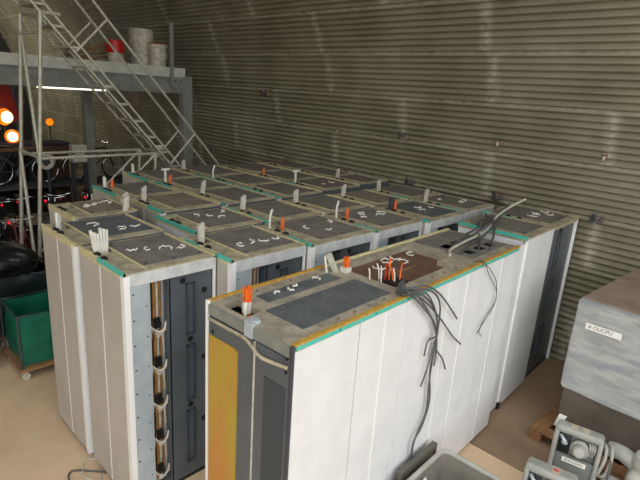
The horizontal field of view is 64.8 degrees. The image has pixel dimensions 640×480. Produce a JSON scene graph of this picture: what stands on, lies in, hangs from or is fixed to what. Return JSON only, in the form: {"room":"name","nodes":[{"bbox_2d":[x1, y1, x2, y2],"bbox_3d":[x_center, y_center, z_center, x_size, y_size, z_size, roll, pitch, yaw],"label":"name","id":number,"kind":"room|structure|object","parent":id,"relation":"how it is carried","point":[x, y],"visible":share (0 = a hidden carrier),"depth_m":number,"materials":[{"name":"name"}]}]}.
{"room":"storage warehouse","nodes":[
{"label":"storage warehouse","id":0,"kind":"room"},
{"bbox_2d":[0,33,32,155],"bbox_3d":[-18.348,-7.146,16.231,0.220,9.555,16.058,19,22,41],"label":"wall","id":1,"kind":"structure","parent":0,"point":[27,121],"depth_m":22.34,"materials":[{"name":"grey metal"}]},
{"bbox_2d":[0,172,621,479],"bbox_3d":[-7.792,1.153,7.543,30.500,0.202,15.900,19,22,41],"label":"floor","id":2,"kind":"structure","parent":0,"point":[36,443],"depth_m":5.56,"materials":[{"name":"beige concrete"}]},
{"bbox_2d":[0,84,24,132],"bbox_3d":[-8.704,-2.820,14.355,0.120,3.500,0.710,19,22,41],"label":"sheet","id":3,"kind":"object","parent":2,"relation":"on","point":[8,101],"visible":0.54,"depth_m":14.04,"materials":[{"name":"red fabric"}]},
{"bbox_2d":[1,223,45,264],"bbox_3d":[-5.457,0.252,10.805,5.000,0.008,5.600,19,22,41],"label":"rubber mat","id":4,"kind":"object","parent":2,"relation":"on","point":[35,227],"visible":0.02,"depth_m":11.65,"materials":[{"name":"black"}]},
{"bbox_2d":[0,197,14,240],"bbox_3d":[-6.958,-0.414,10.906,0.592,1.049,1.667,-12,22,-43],"label":"bicycle","id":5,"kind":"object","parent":4,"relation":"on","point":[2,224],"visible":0.98,"depth_m":11.12,"materials":[{"name":"black metal"}]},
{"bbox_2d":[2,194,34,245],"bbox_3d":[-6.666,-0.521,11.340,0.593,1.049,1.667,-1,17,-17],"label":"bicycle","id":6,"kind":"object","parent":4,"relation":"on","point":[14,195],"visible":0.4,"depth_m":11.07,"materials":[{"name":"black metal"}]},
{"bbox_2d":[4,213,37,252],"bbox_3d":[-5.773,-0.009,9.788,0.596,1.048,1.668,-6,19,-29],"label":"bicycle","id":7,"kind":"object","parent":4,"relation":"on","point":[11,215],"visible":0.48,"depth_m":9.83,"materials":[{"name":"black metal"}]},
{"bbox_2d":[42,193,67,223],"bbox_3d":[-6.210,-0.572,11.620,1.666,1.049,0.595,13,19,30],"label":"bicycle","id":8,"kind":"object","parent":4,"relation":"on","point":[45,217],"visible":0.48,"depth_m":11.81,"materials":[{"name":"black metal"}]},
{"bbox_2d":[44,190,73,202],"bbox_3d":[-6.079,-0.660,11.951,0.593,1.049,1.667,1,16,-10],"label":"bicycle","id":9,"kind":"object","parent":4,"relation":"on","point":[58,192],"visible":0.26,"depth_m":11.61,"materials":[{"name":"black metal"}]},
{"bbox_2d":[70,161,89,201],"bbox_3d":[-6.088,-1.206,12.855,0.200,1.578,0.340,19,22,41],"label":"stand","id":10,"kind":"object","parent":4,"relation":"on","point":[73,169],"visible":0.57,"depth_m":12.72,"materials":[{"name":"grey metal"}]},
{"bbox_2d":[69,144,86,161],"bbox_3d":[-6.024,-2.165,12.576,0.200,0.420,0.340,19,22,41],"label":"crate","id":11,"kind":"object","parent":10,"relation":"on","point":[72,147],"visible":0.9,"depth_m":12.51,"materials":[{"name":"grey plastic"}]},
{"bbox_2d":[77,189,92,200],"bbox_3d":[-5.618,-0.708,12.225,1.666,1.049,0.595,16,20,36],"label":"bicycle","id":12,"kind":"object","parent":4,"relation":"on","point":[87,191],"visible":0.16,"depth_m":12.34,"materials":[{"name":"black metal"}]},
{"bbox_2d":[13,0,219,262],"bbox_3d":[-3.396,-2.636,8.874,0.660,6.890,5.016,19,22,41],"label":"stair","id":13,"kind":"structure","parent":4,"relation":"on","point":[158,150],"depth_m":8.20,"materials":[{"name":"metal"}]},
{"bbox_2d":[0,257,47,345],"bbox_3d":[-4.245,0.862,7.186,0.760,1.013,0.720,-11,22,-41],"label":"cart","id":14,"kind":"object","parent":2,"relation":"on","point":[35,281],"visible":0.3,"depth_m":6.87,"materials":[{"name":"grey"}]},
{"bbox_2d":[0,241,38,278],"bbox_3d":[-4.295,0.233,6.832,0.750,0.410,0.892,19,22,41],"label":"sack","id":15,"kind":"object","parent":14,"relation":"on","point":[16,259],"visible":1,"depth_m":6.71,"materials":[{"name":"black plastic"}]},
{"bbox_2d":[0,289,53,379],"bbox_3d":[-3.604,1.190,6.458,0.740,0.873,0.680,19,22,41],"label":"cart","id":16,"kind":"object","parent":2,"relation":"on","point":[27,318],"visible":0.56,"depth_m":6.22,"materials":[{"name":"green plastic"}]},
{"bbox_2d":[0,155,53,216],"bbox_3d":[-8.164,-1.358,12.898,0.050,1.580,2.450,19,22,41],"label":"bicycle","id":17,"kind":"object","parent":2,"relation":"on","point":[9,207],"visible":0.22,"depth_m":13.22,"materials":[{"name":"black metal"}]},
{"bbox_2d":[0,140,69,155],"bbox_3d":[-8.611,-1.743,13.724,0.800,1.800,3.300,19,22,41],"label":"workbench","id":18,"kind":"object","parent":2,"relation":"on","point":[29,145],"visible":0.24,"depth_m":13.69,"materials":[{"name":"brown wood"}]},
{"bbox_2d":[0,108,12,142],"bbox_3d":[-8.360,-3.044,13.428,0.369,0.890,0.351,-3,17,-22],"label":"work lamp","id":19,"kind":"object","parent":18,"relation":"on","point":[6,117],"visible":0.99,"depth_m":13.30,"materials":[{"name":"orange"}]},
{"bbox_2d":[5,130,18,142],"bbox_3d":[-8.186,-2.755,13.425,0.309,0.360,0.304,8,17,14],"label":"work lamp","id":20,"kind":"object","parent":18,"relation":"on","point":[12,136],"visible":0.97,"depth_m":13.34,"materials":[{"name":"orange"}]},
{"bbox_2d":[46,118,54,141],"bbox_3d":[-7.579,-3.086,14.181,0.205,0.650,0.200,19,22,41],"label":"work lamp","id":21,"kind":"object","parent":18,"relation":"on","point":[49,121],"visible":1,"depth_m":14.11,"materials":[{"name":"orange"}]},
{"bbox_2d":[37,154,55,203],"bbox_3d":[-6.694,-1.234,12.521,0.400,1.880,0.320,2,16,-6],"label":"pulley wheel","id":22,"kind":"object","parent":2,"relation":"on","point":[50,163],"visible":0.59,"depth_m":12.24,"materials":[{"name":"grey metal"}]},
{"bbox_2d":[45,146,71,203],"bbox_3d":[-7.216,-1.691,13.953,0.412,1.750,0.450,19,22,41],"label":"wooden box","id":23,"kind":"object","parent":2,"relation":"on","point":[66,189],"visible":0.36,"depth_m":13.78,"materials":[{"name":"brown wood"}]},
{"bbox_2d":[0,174,122,190],"bbox_3d":[-6.799,-1.102,13.460,0.960,0.950,3.460,19,22,41],"label":"storage rack","id":24,"kind":"object","parent":2,"relation":"on","point":[31,184],"visible":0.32,"depth_m":12.99,"materials":[{"name":"grey metal"}]},
{"bbox_2d":[0,141,59,185],"bbox_3d":[-7.380,-1.892,12.497,0.621,1.038,1.741,19,22,41],"label":"bicycle","id":25,"kind":"object","parent":24,"relation":"on","point":[5,160],"visible":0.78,"depth_m":12.40,"materials":[{"name":"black metal"}]},
{"bbox_2d":[61,140,125,180],"bbox_3d":[-6.138,-2.170,13.741,0.621,1.038,1.741,19,22,41],"label":"bicycle","id":26,"kind":"object","parent":24,"relation":"on","point":[121,157],"visible":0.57,"depth_m":13.88,"materials":[{"name":"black metal"}]},
{"bbox_2d":[68,469,107,479],"bbox_3d":[-2.073,2.242,4.707,0.633,0.024,0.290,9,17,18],"label":"cable","id":27,"kind":"object","parent":2,"relation":"on","point":[97,471],"visible":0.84,"depth_m":4.81,"materials":[{"name":"black rubber"}]},
{"bbox_2d":[82,458,101,479],"bbox_3d":[-2.182,2.204,4.827,0.182,0.014,0.364,-3,18,-22],"label":"cable","id":28,"kind":"object","parent":2,"relation":"on","point":[88,458],"visible":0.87,"depth_m":4.80,"materials":[{"name":"beige plastic"}]},
{"bbox_2d":[48,192,137,223],"bbox_3d":[-2.635,0.601,6.012,0.744,2.376,0.720,19,22,41],"label":"tall cabinet","id":29,"kind":"object","parent":2,"relation":"on","point":[71,211],"visible":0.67,"depth_m":5.66,"materials":[{"name":"grey metal"}]},
{"bbox_2d":[0,22,192,199],"bbox_3d":[-8.845,-1.991,8.964,3.662,4.900,12.800,19,22,41],"label":"mezzanine","id":30,"kind":"object","parent":2,"relation":"on","point":[56,71],"visible":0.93,"depth_m":10.98,"materials":[{"name":"grey metal"}]},
{"bbox_2d":[37,86,105,90],"bbox_3d":[-5.384,-3.480,10.969,0.120,0.402,1.500,19,22,41],"label":"lamp","id":31,"kind":"object","parent":30,"relation":"hanging from","point":[37,86],"visible":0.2,"depth_m":10.98,"materials":[{"name":"white glass"}]},
{"bbox_2d":[66,52,106,57],"bbox_3d":[-5.003,-4.027,10.980,0.050,0.278,1.243,18,21,40],"label":"lath","id":32,"kind":"object","parent":30,"relation":"on","point":[106,52],"visible":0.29,"depth_m":10.98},
{"bbox_2d":[61,48,105,56],"bbox_3d":[-4.942,-3.960,10.654,0.947,0.267,0.050,-2,17,-19],"label":"lath","id":33,"kind":"object","parent":32,"relation":"on","point":[105,48],"visible":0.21,"depth_m":10.66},
{"bbox_2d":[105,39,124,62],"bbox_3d":[-4.352,-3.931,10.738,0.371,0.605,0.371,19,22,41],"label":"bucket","id":34,"kind":"object","parent":30,"relation":"on","point":[118,45],"visible":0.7,"depth_m":10.59,"materials":[{"name":"red plastic"}]},
{"bbox_2d":[129,28,153,64],"bbox_3d":[-4.019,-4.266,11.390,0.538,0.925,0.523,19,22,41],"label":"bucket","id":35,"kind":"object","parent":30,"relation":"on","point":[139,38],"visible":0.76,"depth_m":11.16,"materials":[{"name":"paint"}]},
{"bbox_2d":[147,42,167,66],"bbox_3d":[-3.669,-4.096,11.379,0.473,0.650,0.462,19,22,41],"label":"bucket","id":36,"kind":"object","parent":30,"relation":"on","point":[157,52],"visible":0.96,"depth_m":11.21,"materials":[{"name":"paint"}]},
{"bbox_2d":[41,212,163,453],"bbox_3d":[-2.204,0.862,5.261,0.814,2.350,0.872,19,22,41],"label":"tall cabinet","id":37,"kind":"object","parent":2,"relation":"on","point":[61,240],"visible":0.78,"depth_m":4.91,"materials":[{"name":"grey metal"}]},
{"bbox_2d":[92,176,180,202],"bbox_3d":[-2.560,0.291,7.142,0.894,2.350,0.822,19,22,41],"label":"tall cabinet","id":38,"kind":"object","parent":2,"relation":"on","point":[113,191],"visible":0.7,"depth_m":6.79,"materials":[{"name":"grey metal"}]},
{"bbox_2d":[78,227,215,479],"bbox_3d":[-1.562,1.089,4.656,0.854,2.457,0.832,19,22,41],"label":"tall cabinet","id":39,"kind":"object","parent":2,"relation":"on","point":[144,311],"visible":0.99,"depth_m":4.34,"materials":[{"name":"grey metal"}]},
{"bbox_2d":[122,164,198,183],"bbox_3d":[-2.619,-0.069,8.366,0.884,2.350,0.862,19,22,41],"label":"tall cabinet","id":40,"kind":"object","parent":2,"relation":"on","point":[132,176],"visible":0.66,"depth_m":7.99,"materials":[{"name":"grey metal"}]},
{"bbox_2d":[129,185,221,225],"bbox_3d":[-1.882,0.489,6.573,0.864,2.375,0.812,19,22,41],"label":"tall cabinet","id":41,"kind":"object","parent":2,"relation":"on","point":[148,207],"visible":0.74,"depth_m":6.15,"materials":[{"name":"grey metal"}]},
{"bbox_2d":[152,168,234,192],"bbox_3d":[-1.944,0.117,7.775,0.894,2.410,0.862,19,22,41],"label":"tall cabinet","id":42,"kind":"object","parent":2,"relation":"on","point":[184,184],"visible":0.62,"depth_m":7.43,"materials":[{"name":"grey metal"}]},
{"bbox_2d":[172,159,244,176],"bbox_3d":[-1.990,-0.228,9.011,0.914,2.375,0.892,19,22,41],"label":"tall cabinet","id":43,"kind":"object","parent":2,"relation":"on","point":[202,171],"visible":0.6,"depth_m":8.66,"materials":[{"name":"grey metal"}]},
{"bbox_2d":[156,207,263,237],"bbox_3d":[-1.279,0.806,5.877,0.794,2.232,0.882,19,22,41],"label":"tall cabinet","id":44,"kind":"object","parent":2,"relation":"on","point":[185,224],"visible":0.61,"depth_m":5.47,"materials":[{"name":"grey metal"}]},
{"bbox_2d":[186,180,275,206],"bbox_3d":[-1.282,0.352,7.181,0.894,2.376,0.842,19,22,41],"label":"tall cabinet","id":45,"kind":"object","parent":2,"relation":"on","point":[230,196],"visible":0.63,"depth_m":6.84,"materials":[{"name":"grey metal"}]},
{"bbox_2d":[204,165,280,186],"bbox_3d":[-1.301,-0.017,8.392,0.894,2.405,0.862,19,22,41],"label":"tall cabinet","id":46,"kind":"object","parent":2,"relation":"on","point":[247,179],"visible":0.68,"depth_m":8.06,"materials":[{"name":"grey metal"}]},
{"bbox_2d":[180,222,305,295],"bbox_3d":[-0.802,1.013,5.132,0.834,2.436,0.882,19,22,41],"label":"tall cabinet","id":47,"kind":"object","parent":2,"relation":"on","point":[237,267],"visible":0.12,"depth_m":4.67,"materials":[{"name":"grey metal"}]},
{"bbox_2d":[217,162,286,173],"bbox_3d":[-1.332,-0.310,9.702,0.904,2.232,0.942,19,22,41],"label":"tall cabinet","id":48,"kind":"object","parent":2,"relation":"on","point":[250,167],"visible":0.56,"depth_m":9.37,"materials":[{"name":"grey metal"}]},
{"bbox_2d":[225,195,320,224],"bbox_3d":[-0.635,0.608,6.449,0.824,2.375,0.842,19,22,41],"label":"tall cabinet","id":49,"kind":"object","parent":2,"relation":"on","point":[281,209],"visible":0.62,"depth_m":6.11,"materials":[{"name":"grey metal"}]},
{"bbox_2d":[239,182,321,199],"bbox_3d":[-0.651,0.286,7.810,0.894,2.232,0.862,19,22,41],"label":"tall cabinet","id":50,"kind":"object","parent":2,"relation":"on","point":[282,190],"visible":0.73,"depth_m":7.44,"materials":[{"name":"grey metal"}]},
{"bbox_2d":[248,168,320,181],"bbox_3d":[-0.680,-0.130,9.084,0.874,2.315,0.952,19,22,41],"label":"tall cabinet","id":51,"kind":"object","parent":2,"relation":"on","point":[282,175],"visible":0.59,"depth_m":8.74,"materials":[{"name":"grey metal"}]},
{"bbox_2d":[258,160,319,169],"bbox_3d":[-0.686,-0.459,10.361,0.924,2.232,0.832,19,22,41],"label":"tall cabinet","id":52,"kind":"object","parent":2,"relation":"on","point":[288,164],"visible":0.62,"depth_m":10.03,"materials":[{"name":"grey metal"}]},
{"bbox_2d":[205,264,408,479],"bbox_3d":[-0.139,1.409,3.873,0.859,2.342,1.255,18,21,40],"label":"tall cabinet","id":53,"kind":"object","parent":2,"relation":"on","point":[301,383],"visible":0.99,"depth_m":3.41,"materials":[{"name":"white metal"}]},
{"bbox_2d":[257,209,373,269],"bbox_3d":[-0.110,0.863,5.752,0.854,2.466,0.962,19,22,41],"label":"tall cabinet","id":54,"kind":"object","parent":2,"relation":"on","point":[345,239],"visible":0.19,"depth_m":5.33,"materials":[{"name":"grey metal"}]},
{"bbox_2d":[282,169,359,194],"bbox_3d":[-0.039,0.035,8.494,0.844,2.410,0.972,19,22,41],"label":"tall cabinet","id":55,"kind":"object","parent":2,"relation":"on","point":[315,183],"visible":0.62,"depth_m":8.11,"materials":[{"name":"grey metal"}]},
{"bbox_2d":[290,167,354,177],"bbox_3d":[-0.019,-0.239,9.759,0.874,2.232,0.852,19,22,41],"label":"tall cabinet","id":56,"kind":"object","parent":2,"relation":"on","point":[320,171],"visible":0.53,"depth_m":9.42,"materials":[{"name":"grey metal"}]},
{"bbox_2d":[280,189,369,215],"bbox_3d":[0.004,0.479,7.041,0.834,2.375,0.882,19,22,41],"label":"tall cabinet","id":57,"kind":"object","parent":2,"relation":"on","point":[326,204],"visible":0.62,"depth_m":6.69,"materials":[{"name":"grey metal"}]},
{"bbox_2d":[327,168,387,189],"bbox_3d":[0.584,-0.108,9.192,0.744,2.375,0.842,19,22,41],"label":"tall cabinet","id":58,"kind":"object","parent":2,"relation":"on","point":[365,182],"visible":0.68,"depth_m":8.81,"materials":[{"name":"grey metal"}]},
{"bbox_2d":[328,184,408,207],"bbox_3d":[0.640,0.350,7.629,0.844,2.375,0.832,19,22,41],"label":"tall cabinet","id":59,"kind":"object","parent":2,"relation":"on","point":[374,199],"visible":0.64,"depth_m":7.29,"materials":[{"name":"grey metal"}]},
{"bbox_2d":[324,201,421,249],"bbox_3d":[0.582,0.724,6.389,0.814,2.466,0.902,19,22,41],"label":"tall cabinet","id":60,"kind":"object","parent":2,"relation":"on","point":[389,228],"visible":0.08,"depth_m":5.97,"materials":[{"name":"grey metal"}]},
{"bbox_2d":[365,180,440,200],"bbox_3d":[1.258,0.202,8.281,0.814,2.375,0.912,19,22,41],"label":"tall cabinet","id":61,"kind":"object","parent":2,"relation":"on","point":[407,192],"visible":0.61,"depth_m":7.92,"materials":[{"name":"grey metal"}]},
{"bbox_2d":[324,240,482,479],"bbox_3d":[0.686,1.205,4.691,0.926,2.382,1.378,18,21,40],"label":"tall cabinet","id":62,"kind":"object","parent":2,"relation":"on","point":[441,288],"visible":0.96,"depth_m":4.39,"materials":[{"name":"white metal"}]},
{"bbox_2d":[396,441,436,479],"bbox_3d":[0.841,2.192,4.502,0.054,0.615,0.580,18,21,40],"label":"bin","id":63,"kind":"object","parent":2,"relation":"on","point":[426,453],"visible":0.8,"depth_m":4.39,"materials":[{"name":"grey plastic"}]},
{"bbox_2d":[374,197,465,234],"bbox_3d":[1.269,0.608,7.022,0.864,2.424,0.902,19,22,41],"label":"tall cabinet","id":64,"kind":"object","parent":2,"relation":"on","point":[437,218],"visible":0.11,"depth_m":6.61,"materials":[{"name":"grey metal"}]},
{"bbox_2d":[410,189,493,219],"bbox_3d":[1.869,0.449,7.682,0.894,2.437,0.872,19,22,41],"label":"tall cabinet","id":65,"kind":"object","parent":2,"relation":"on","point":[473,208],"visible":0.08,"depth_m":7.31,"materials":[{"name":"grey metal"}]},
{"bbox_2d":[407,449,500,479],"bbox_3d":[0.960,2.323,4.105,0.614,0.602,1.094,18,21,40],"label":"plastic tub","id":66,"kind":"object","parent":2,"relation":"on","point":[445,464],"visible":1,"depth_m":4.45,"materials":[{"name":"grey plastic"}]},
{"bbox_2d":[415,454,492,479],"bbox_3d":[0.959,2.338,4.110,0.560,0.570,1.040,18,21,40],"label":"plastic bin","id":67,"kind":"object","parent":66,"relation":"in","point":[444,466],"depth_m":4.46,"materials":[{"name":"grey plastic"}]},
{"bbox_2d":[406,228,519,453],"bbox_3d":[1.412,1.089,5.515,0.888,2.239,0.934,18,21,40],"label":"tall cabinet","id":68,"kind":"object","parent":2,"relation":"on","point":[499,265],"visible":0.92,"depth_m":5.23,"materials":[{"name":"white metal"}]},
{"bbox_2d":[452,215,500,244],"bbox_3d":[1.891,-0.158,5.817,0.120,0.101,1.731,14,19,32],"label":"cable","id":69,"kind":"object","parent":68,"relation":"on","point":[498,219],"visible":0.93,"depth_m":5.54,"materials":[{"name":"grey rubber"}]},
{"bbox_2d":[465,218,492,234],"bbox_3d":[1.880,-0.192,5.913,0.072,0.092,0.963,15,19,33],"label":"cable","id":70,"kind":"object","parent":68,"relation":"on","point":[480,220],"visible":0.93,"depth_m":5.77,"materials":[{"name":"grey rubber"}]},
{"bbox_2d":[477,213,490,251],"bbox_3d":[1.849,-0.125,5.716,0.107,0.072,1.760,10,17,20],"label":"cable","id":71,"kind":"object","parent":68,"relation":"on","point":[480,240],"visible":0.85,"depth_m":5.49,"materials":[{"name":"grey rubber"}]},
{"bbox_2d":[459,203,510,254],"bbox_3d":[1.943,-0.176,5.787,0.091,0.161,2.317,12,18,27],"label":"cable","id":72,"kind":"object","parent":68,"relation":"on","point":[505,207],"visible":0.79,"depth_m":5.39,"materials":[{"name":"grey rubber"}]},
{"bbox_2d":[448,198,525,255],"bbox_3d":[1.944,-0.215,5.830,0.161,0.234,2.588,15,19,33],"label":"cable","id":73,"kind":"object","parent":68,"relation":"on","point":[520,201],"visible":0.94,"depth_m":5.58,"materials":[{"name":"white plastic"}]},
{"bbox_2d":[486,216,494,248],"bbox_3d":[1.950,-0.120,5.736,0.076,0.084,1.425,8,17,14],"label":"cable","id":74,"kind":"object","parent":68,"relation":"on","point":[493,234],"visible":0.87,"depth_m":5.54,"materials":[{"name":"grey rubber"}]},
{"bbox_2d":[458,213,554,410],"bbox_3d":[2.096,0.889,6.370,0.874,2.232,1.275,18,21,40],"label":"tall cabinet","id":75,"kind":"object","parent":2,"relation":"on","point":[534,240],"visible":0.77,"depth_m":6.12,"materials":[{"name":"white metal"}]},
{"bbox_2d":[483,204,577,376],"bbox_3d":[2.819,0.694,7.206,0.956,2.232,0.954,18,21,40],"label":"tall cabinet","id":76,"kind":"object","parent":2,"relation":"on","point":[565,225],"visible":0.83,"depth_m":6.95,"materials":[{"name":"grey metal"}]},
{"bbox_2d":[528,403,627,476],"bbox_3d":[3.751,2.288,5.690,1.950,0.142,1.970,-11,22,-41],"label":"pallet","id":77,"kind":"object","parent":2,"relation":"on","point":[541,429],"visible":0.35,"depth_m":5.70,"materials":[{"name":"brown wood"}]},
{"bbox_2d":[556,269,639,452],"bbox_3d":[3.936,1.468,5.487,1.932,1.552,1.857,-11,22,-41],"label":"crate","id":78,"kind":"object","parent":77,"relation":"on","point":[600,381],"visible":0.99,"depth_m":5.26,"materials":[{"name":"grey metal"}]},
{"bbox_2d":[595,464,624,479],"bbox_3d":[2.801,2.572,4.510,1.160,0.135,1.700,-11,22,-41],"label":"pallet","id":79,"kind":"object","parent":2,"relation":"on","point":[612,473],"visible":0.02,"depth_m":5.06,"materials":[{"name":"brown wood"}]},
{"bbox_2d":[522,457,577,479],"bbox_3d":[2.014,2.237,4.484,0.424,0.447,0.294,14,19,32],"label":"circuit breaker","id":80,"kind":"object","parent":79,"relation":"on","point":[535,469],"visible":1,"depth_m":4.47,"materials":[{"name":"plastic"}]},
{"bbox_2d":[547,419,613,479],"bbox_3d":[2.550,2.107,4.858,0.624,0.555,0.315,17,21,39],"label":"circuit breaker","id":81,"kind":"object","parent":79,"relation":"on","point":[575,449],"visible":0.94,"depth_m":4.83,"materials":[{"name":"plastic"}]},
{"bbox_2d":[553,414,566,425],"bbox_3d":[2.423,1.824,5.093,0.100,0.170,0.030,11,18,22],"label":"paper tag","id":82,"kind":"object","parent":81,"relation":"attached to","point":[560,416],"visible":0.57,"depth_m":5.08,"materials":[{"name":"white paper"}]},
{"bbox_2d":[556,419,604,445],"bbox_3d":[2.523,1.866,4.891,0.420,0.080,0.180,14,8,32],"label":"handle","id":83,"kind":"object","parent":81,"relation":"attached to","point":[583,435],"depth_m":4.84,"materials":[{"name":"white plastic"}]},
{"bbox_2d":[600,441,639,479],"bbox_3d":[2.985,2.197,4.683,0.643,0.500,0.436,16,20,36],"label":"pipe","id":84,"kind":"object","parent":79,"relation":"on","point":[631,460],"visible":0.92,"depth_m":4.70,"materials":[{"name":"plastic"}]},
{"bbox_2d":[0,0,639,361],"bbox_3d":[-2.692,-3.312,11.477,30.550,6.872,2.058,19,22,41],"label":"wall","id":85,"kind":"structure","parent":0,"point":[557,82],"depth_m":8.36,"materials":[{"name":"metal"}]},
{"bbox_2d":[261,89,268,95],"bbox_3d":[-1.200,-3.195,10.921,0.186,0.152,0.180,5,16,4],"label":"wall bracket","id":86,"kind":"object","parent":85,"relation":"attached to","point":[263,92],"visible":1,"depth_m":10.87,"materials":[{"name":"metal"}]},
{"bbox_2d":[398,131,405,137],"bbox_3d":[1.441,-1.836,8.802,0.139,0.141,0.137,4,16,-1],"label":"wall bracket","id":87,"kind":"object","parent":85,"relation":"attached to","point":[400,133],"visible":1,"depth_m":8.77,"materials":[{"name":"metal"}]},
{"bbox_2d":[404,177,414,184],"bbox_3d":[1.595,-1.034,8.948,0.175,0.149,0.170,5,16,3],"label":"wall bracket","id":88,"kind":"object","parent":85,"relation":"attached to","point":[411,181],"visible":1,"depth_m":8.93,"materials":[{"name":"metal"}]},
{"bbox_2d":[491,191,503,199],"bbox_3d":[2.765,-0.674,7.838,0.163,0.146,0.159,4,16,2],"label":"wall bracket","id":89,"kind":"object","parent":85,"relation":"attached to","point":[497,196],"visible":1,"depth_m":7.80,"materials":[{"name":"metal"}]},
{"bbox_2d":[589,214,605,223],"bbox_3d":[3.805,-0.282,6.908,0.175,0.149,0.170,5,16,3],"label":"wall bracket","id":90,"kind":"object","parent":85,"relation":"attached to","point":[598,219],"visible":1,"depth_m":6.88,"materials":[{"name":"metal"}]},
{"bbox_2d":[601,153,607,159],"bbox_3d":[3.750,-1.103,6.663,0.060,0.097,0.128,19,22,41],"label":"wall bracket","id":91,"kind":"object","parent":85,"relation":"attached to","point":[604,156],"visible":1,"depth_m":6.66,"materials":[{"name":"metal"}]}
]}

